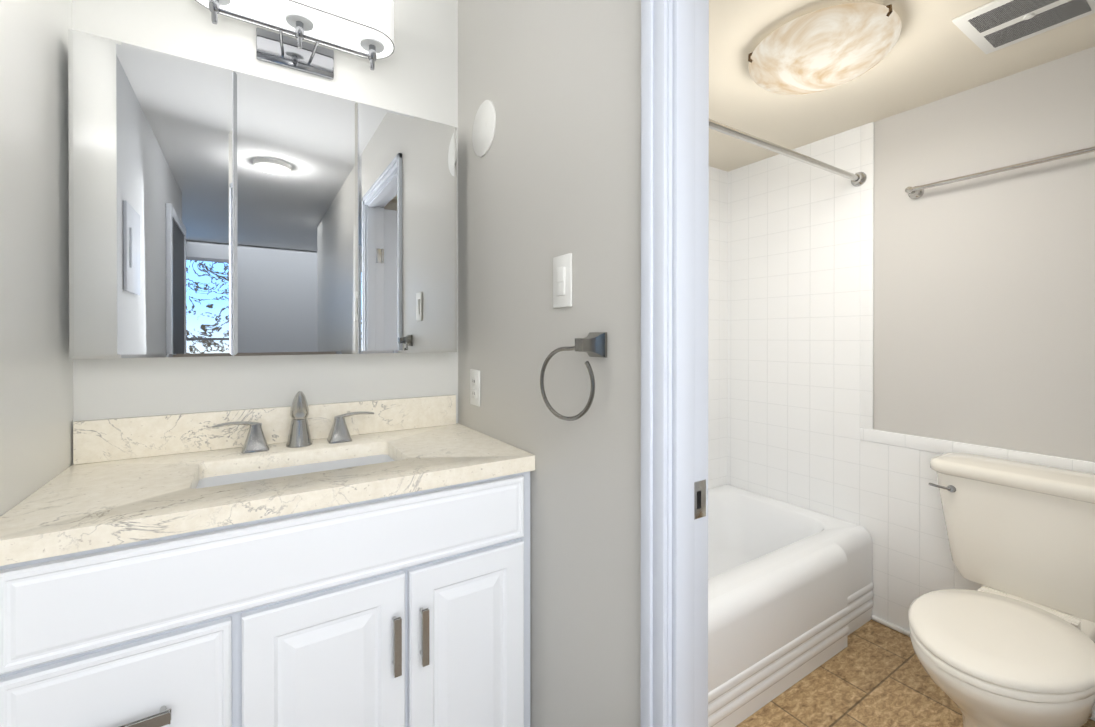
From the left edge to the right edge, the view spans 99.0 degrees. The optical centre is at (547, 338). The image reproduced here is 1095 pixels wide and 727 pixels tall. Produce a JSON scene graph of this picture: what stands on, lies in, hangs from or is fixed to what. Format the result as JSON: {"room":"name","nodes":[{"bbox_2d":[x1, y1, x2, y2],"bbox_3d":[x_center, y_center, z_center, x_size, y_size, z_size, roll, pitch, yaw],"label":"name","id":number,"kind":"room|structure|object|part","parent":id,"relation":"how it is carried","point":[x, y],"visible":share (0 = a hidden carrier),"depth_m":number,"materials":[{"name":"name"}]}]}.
{"room":"bathroom","nodes":[
{"label":"bathroom","id":0,"kind":"room"},
{"bbox_2d":[0,0,72,516],"bbox_3d":[-1.010,0.002,0.812,0.115,2.400,0.665,0,0,-33],"label":"wall","id":1,"kind":"structure","parent":0,"point":[36,408],"depth_m":0.92,"materials":[{"name":"white paint"}]},
{"bbox_2d":[72,0,457,422],"bbox_3d":[-0.866,-0.001,1.440,1.273,2.400,0.240,0,0,-33],"label":"wall","id":2,"kind":"structure","parent":0,"point":[415,73],"depth_m":1.34,"materials":[{"name":"white paint"}]},
{"bbox_2d":[68,29,456,358],"bbox_3d":[-0.710,-0.323,1.330,0.911,0.735,0.109,0,0,-33],"label":"upper cabinet","id":3,"kind":"object","parent":2,"relation":"attached to","point":[216,211],"visible":1,"depth_m":1.22,"materials":[{"name":"white metal"}]},
{"bbox_3d":[-0.939,-0.322,1.123,0.302,0.735,0.007,0,0,-33],"label":"door","id":4,"kind":"part","parent":3,"relation":"part of","materials":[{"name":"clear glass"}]},
{"bbox_3d":[-0.682,-0.323,1.287,0.301,0.735,0.007,0,0,-33],"label":"door","id":5,"kind":"part","parent":3,"relation":"part of","materials":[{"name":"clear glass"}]},
{"bbox_3d":[-0.426,-0.323,1.450,0.302,0.735,0.007,0,0,-33],"label":"door","id":6,"kind":"part","parent":3,"relation":"part of","materials":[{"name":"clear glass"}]},
{"bbox_2d":[73,395,455,464],"bbox_3d":[-0.727,0.248,1.374,0.958,0.102,0.020,0,0,-33],"label":"backsplash","id":7,"kind":"structure","parent":2,"relation":"attached to","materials":[{"name":"stone"}]},
{"bbox_2d":[195,0,394,79],"bbox_3d":[-0.687,-0.891,1.292,0.504,0.208,0.195,0,0,-33],"label":"sconce","id":8,"kind":"object","parent":2,"relation":"attached to","point":[363,28],"visible":1,"depth_m":1.31,"materials":[{"name":"silver metal"}]},
{"bbox_2d":[203,0,391,54],"bbox_3d":[-0.677,-0.878,1.278,0.492,0.003,0.148,0,0,-33],"label":"diffuser","id":9,"kind":"object","parent":8,"relation":"attached to","point":[322,20],"depth_m":1.29,"materials":[{"name":"white glass"}]},
{"bbox_2d":[458,0,640,726],"bbox_3d":[-0.044,0.000,1.308,0.092,2.400,1.066,0,0,-33],"label":"wall","id":10,"kind":"structure","parent":0,"point":[549,175],"depth_m":1.09,"materials":[{"name":"grey paint"}]},
{"bbox_2d":[470,369,479,406],"bbox_3d":[-0.236,0.159,1.515,0.009,0.116,0.072,0,0,-33],"label":"electrical outlet plate","id":11,"kind":"object","parent":10,"relation":"attached to","point":[475,387],"visible":1,"depth_m":1.51,"materials":[{"name":"white plastic"}]},
{"bbox_2d":[472,100,495,156],"bbox_3d":[-0.201,-0.655,1.458,0.008,0.165,0.165,0,0,-33],"label":"cover plate","id":12,"kind":"object","parent":10,"relation":"attached to","point":[484,126],"visible":1,"depth_m":1.44,"materials":[{"name":"white plastic"}]},
{"bbox_2d":[553,253,571,307],"bbox_3d":[0.033,-0.133,1.091,0.012,0.122,0.074,0,0,-33],"label":"switch plate","id":13,"kind":"object","parent":10,"relation":"attached to","point":[562,281],"visible":1,"depth_m":1.08,"materials":[{"name":"white plastic"}]},
{"bbox_2d":[540,332,606,420],"bbox_3d":[0.052,0.083,1.016,0.060,0.192,0.170,0,0,-33],"label":"towel ring","id":14,"kind":"object","parent":10,"relation":"attached to","point":[592,344],"visible":1,"depth_m":0.96,"materials":[{"name":"silver metal"}]},
{"bbox_2d":[709,0,1094,171],"bbox_3d":[0.899,-1.060,1.339,1.535,0.280,2.020,0,0,-33],"label":"ceiling","id":15,"kind":"structure","parent":0,"point":[936,53],"depth_m":1.61,"materials":[{"name":"beige paint"}]},
{"bbox_2d":[748,2,901,94],"bbox_3d":[0.854,-0.867,1.462,0.410,0.106,0.416,0,0,-33],"label":"light","id":16,"kind":"object","parent":15,"relation":"attached to","point":[827,48],"visible":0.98,"depth_m":1.36,"materials":[{"name":"white glass"}]},
{"bbox_2d":[952,0,1094,53],"bbox_3d":[1.355,-0.911,1.316,0.290,0.018,0.256,0,0,-33],"label":"ceiling vent","id":17,"kind":"object","parent":15,"relation":"in","point":[971,32],"depth_m":1.33,"materials":[{"name":"silver metal"}]},
{"bbox_3d":[1.299,-0.910,1.280,0.101,0.001,0.200,0,0,-33],"label":"ceiling air vent mesh","id":18,"kind":"part","parent":17,"relation":"part of","materials":[{"name":"grey metal"}]},
{"bbox_3d":[1.355,-0.906,1.316,0.022,0.008,0.021,0,0,-33],"label":"knob","id":19,"kind":"part","parent":17,"relation":"part of","materials":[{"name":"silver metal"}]},
{"bbox_3d":[1.411,-0.910,1.352,0.101,0.001,0.200,0,0,-33],"label":"ceiling air vent mesh","id":20,"kind":"part","parent":17,"relation":"part of","materials":[{"name":"grey metal"}]},
{"bbox_2d":[735,619,1094,726],"bbox_3d":[0.939,1.250,1.385,1.707,0.100,2.280,0,0,-33],"label":"floor","id":21,"kind":"structure","parent":0,"point":[873,673],"depth_m":1.57,"materials":[{"name":"tile"}]},
{"bbox_2d":[708,484,873,726],"bbox_3d":[0.566,1.005,1.874,1.511,0.384,0.754,0,0,-33],"label":"bathtub","id":22,"kind":"object","parent":21,"relation":"on","point":[790,595],"visible":0.52,"depth_m":1.69,"materials":[{"name":"white ceramic"}]},
{"bbox_2d":[908,452,1094,726],"bbox_3d":[1.320,0.808,1.318,0.803,0.779,0.534,0,0,-33],"label":"toilet","id":23,"kind":"object","parent":21,"relation":"on","point":[1011,643],"visible":1,"depth_m":1.34,"materials":[{"name":"white ceramic"}]},
{"bbox_3d":[1.353,0.509,1.598,0.028,0.034,0.076,0,0,-33],"label":"handle","id":24,"kind":"part","parent":23,"relation":"part of","materials":[{"name":"silver metal"}]},
{"bbox_3d":[1.190,0.777,1.236,0.492,0.028,0.366,0,0,-33],"label":"lid","id":25,"kind":"part","parent":23,"relation":"part of","materials":[{"name":"white ceramic"}]},
{"bbox_3d":[1.187,0.801,1.233,0.488,0.020,0.360,0,0,-33],"label":"seat","id":26,"kind":"part","parent":23,"relation":"part of","materials":[{"name":"white ceramic"}]},
{"bbox_3d":[1.560,0.441,1.470,0.234,0.045,0.534,0,0,-33],"label":"tank lid","id":27,"kind":"part","parent":23,"relation":"part of","materials":[{"name":"white ceramic"}]},
{"bbox_3d":[1.563,0.638,1.472,0.212,0.348,0.504,0,0,-33],"label":"tank","id":28,"kind":"part","parent":23,"relation":"part of","materials":[{"name":"white ceramic"}]},
{"bbox_2d":[874,46,1094,461],"bbox_3d":[1.600,-0.002,1.802,0.140,2.400,2.280,0,0,-33],"label":"wall","id":29,"kind":"structure","parent":0,"point":[984,310],"depth_m":1.68,"materials":[{"name":"grey paint"}]},
{"bbox_2d":[727,126,860,524],"bbox_3d":[1.184,0.136,2.317,0.008,2.120,0.668,0,0,-33],"label":"wall tile","id":30,"kind":"structure","parent":29,"relation":"attached to","point":[793,331],"depth_m":2.27,"materials":[{"name":"white tile"}]},
{"bbox_2d":[860,122,873,428],"bbox_3d":[1.376,-0.268,2.012,0.010,1.310,0.050,0,0,-33],"label":"wall tile","id":31,"kind":"structure","parent":29,"relation":"attached to","point":[867,295],"depth_m":2.01,"materials":[{"name":"white tile"}]},
{"bbox_2d":[860,440,1094,713],"bbox_3d":[1.724,0.821,1.472,0.008,0.756,1.344,0,0,-33],"label":"tile wainscot","id":32,"kind":"structure","parent":29,"relation":"attached to","point":[902,521],"depth_m":1.90,"materials":[{"name":"white tile"}]},
{"bbox_2d":[871,615,1094,720],"bbox_3d":[1.728,1.188,1.446,0.014,0.022,1.294,0,0,-33],"label":"cove","id":33,"kind":"object","parent":32,"relation":"attached to","point":[891,625],"visible":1,"depth_m":1.92,"materials":[{"name":"white tile"}]},
{"bbox_2d":[860,428,1094,473],"bbox_3d":[1.723,0.416,1.469,0.012,0.054,1.344,0,0,-33],"label":"cap","id":34,"kind":"object","parent":29,"relation":"attached to","point":[941,446],"visible":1,"depth_m":1.73,"materials":[{"name":"white tile"}]},
{"bbox_2d":[905,146,1094,198],"bbox_3d":[1.607,-0.581,1.590,0.072,0.052,0.662,0,0,-33],"label":"towel bar","id":35,"kind":"object","parent":29,"relation":"attached to","point":[915,192],"visible":1,"depth_m":1.62,"materials":[{"name":"silver metal"}]},
{"bbox_3d":[0.251,1.260,-1.424,2.473,0.100,6.280,0,0,-33],"label":"floor","id":36,"kind":"structure","parent":0,"visible":0},
{"bbox_2d":[0,395,534,726],"bbox_3d":[-0.577,0.699,1.151,0.976,1.002,0.560,0,0,-33],"label":"bathroom vanity","id":37,"kind":"object","parent":36,"relation":"on","point":[186,570],"visible":0.96,"depth_m":0.95,"materials":[{"name":"white wood"}]},
{"bbox_3d":[-0.709,0.655,0.786,0.295,0.273,0.019,0,0,-33],"label":"drawer","id":38,"kind":"part","parent":37,"relation":"part of","materials":[{"name":"white wood"}]},
{"bbox_3d":[-0.693,0.637,0.765,0.123,0.019,0.034,0,0,-33],"label":"handle drawer","id":39,"kind":"part","parent":37,"relation":"part of","materials":[{"name":"silver metal"}]},
{"bbox_3d":[-0.448,0.430,0.951,0.914,0.153,0.019,0,0,-33],"label":"drawer","id":40,"kind":"part","parent":37,"relation":"part of","materials":[{"name":"white wood"}]},
{"bbox_2d":[0,423,534,565],"bbox_3d":[-0.584,0.319,1.162,0.976,0.038,0.531,0,0,-33],"label":"countertop","id":41,"kind":"structure","parent":37,"relation":"on","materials":[{"name":"stone"}]},
{"bbox_2d":[212,391,373,453],"bbox_3d":[-0.696,0.222,1.312,0.399,0.154,0.066,0,0,-33],"label":"faucet","id":42,"kind":"object","parent":41,"relation":"on","point":[298,436],"visible":1,"depth_m":1.29,"materials":[{"name":"silver metal"}]},
{"bbox_3d":[-0.444,0.797,0.955,0.302,0.558,0.019,0,0,-33],"label":"door","id":43,"kind":"part","parent":37,"relation":"part of","materials":[{"name":"white wood"}]},
{"bbox_3d":[-0.324,0.654,1.001,0.015,0.121,0.032,0,0,-33],"label":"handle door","id":44,"kind":"part","parent":37,"relation":"part of","materials":[{"name":"silver metal"}]},
{"bbox_3d":[-0.274,0.654,1.033,0.015,0.121,0.032,0,0,-33],"label":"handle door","id":45,"kind":"part","parent":37,"relation":"part of","materials":[{"name":"silver metal"}]},
{"bbox_3d":[-0.186,0.796,1.120,0.292,0.558,0.019,0,0,-33],"label":"door","id":46,"kind":"part","parent":37,"relation":"part of","materials":[{"name":"white wood"}]},
{"bbox_3d":[0.372,-0.004,2.288,1.727,2.400,0.140,0,0,-33],"label":"wall","id":47,"kind":"structure","parent":0,"visible":0},
{"bbox_2d":[708,166,727,488],"bbox_3d":[0.360,0.136,2.193,1.531,2.120,0.008,0,0,-33],"label":"wall tile","id":48,"kind":"structure","parent":47,"relation":"attached to","point":[718,341],"depth_m":2.55,"materials":[{"name":"white tile"}]},
{"bbox_3d":[0.458,-1.022,0.517,0.092,0.350,0.800,0,0,-33],"label":"wall","id":49,"kind":"structure","parent":0,"visible":0},
{"bbox_2d":[641,0,708,726],"bbox_3d":[0.460,0.160,0.523,0.132,2.086,0.872,0,0,-33],"label":"door frame","id":50,"kind":"structure","parent":49,"relation":"attached to","point":[683,357],"depth_m":0.83,"materials":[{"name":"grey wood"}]},
{"bbox_3d":[0.278,0.295,0.856,0.011,0.032,0.001,0,0,-33],"label":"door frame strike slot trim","id":51,"kind":"part","parent":50,"relation":"part of","materials":[{"name":"metal"}]},
{"bbox_2d":[694,479,705,519],"bbox_3d":[0.279,0.295,0.859,0.034,0.068,0.002,0,0,-33],"label":"strike plate","id":52,"kind":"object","parent":50,"relation":"attached to","point":[701,487],"depth_m":0.86,"materials":[{"name":"silver metal"}]},
{"bbox_3d":[-0.087,0.139,1.478,0.008,2.120,0.718,0,0,-33],"label":"wall tile","id":53,"kind":"structure","parent":0,"visible":0},
{"bbox_2d":[709,119,866,186],"bbox_3d":[0.714,-0.692,1.626,1.522,0.062,0.062,0,0,-33],"label":"shower rod","id":54,"kind":"object","parent":53,"relation":"attached to","point":[858,179],"visible":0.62,"depth_m":1.72,"materials":[{"name":"silver metal"}]}
]}

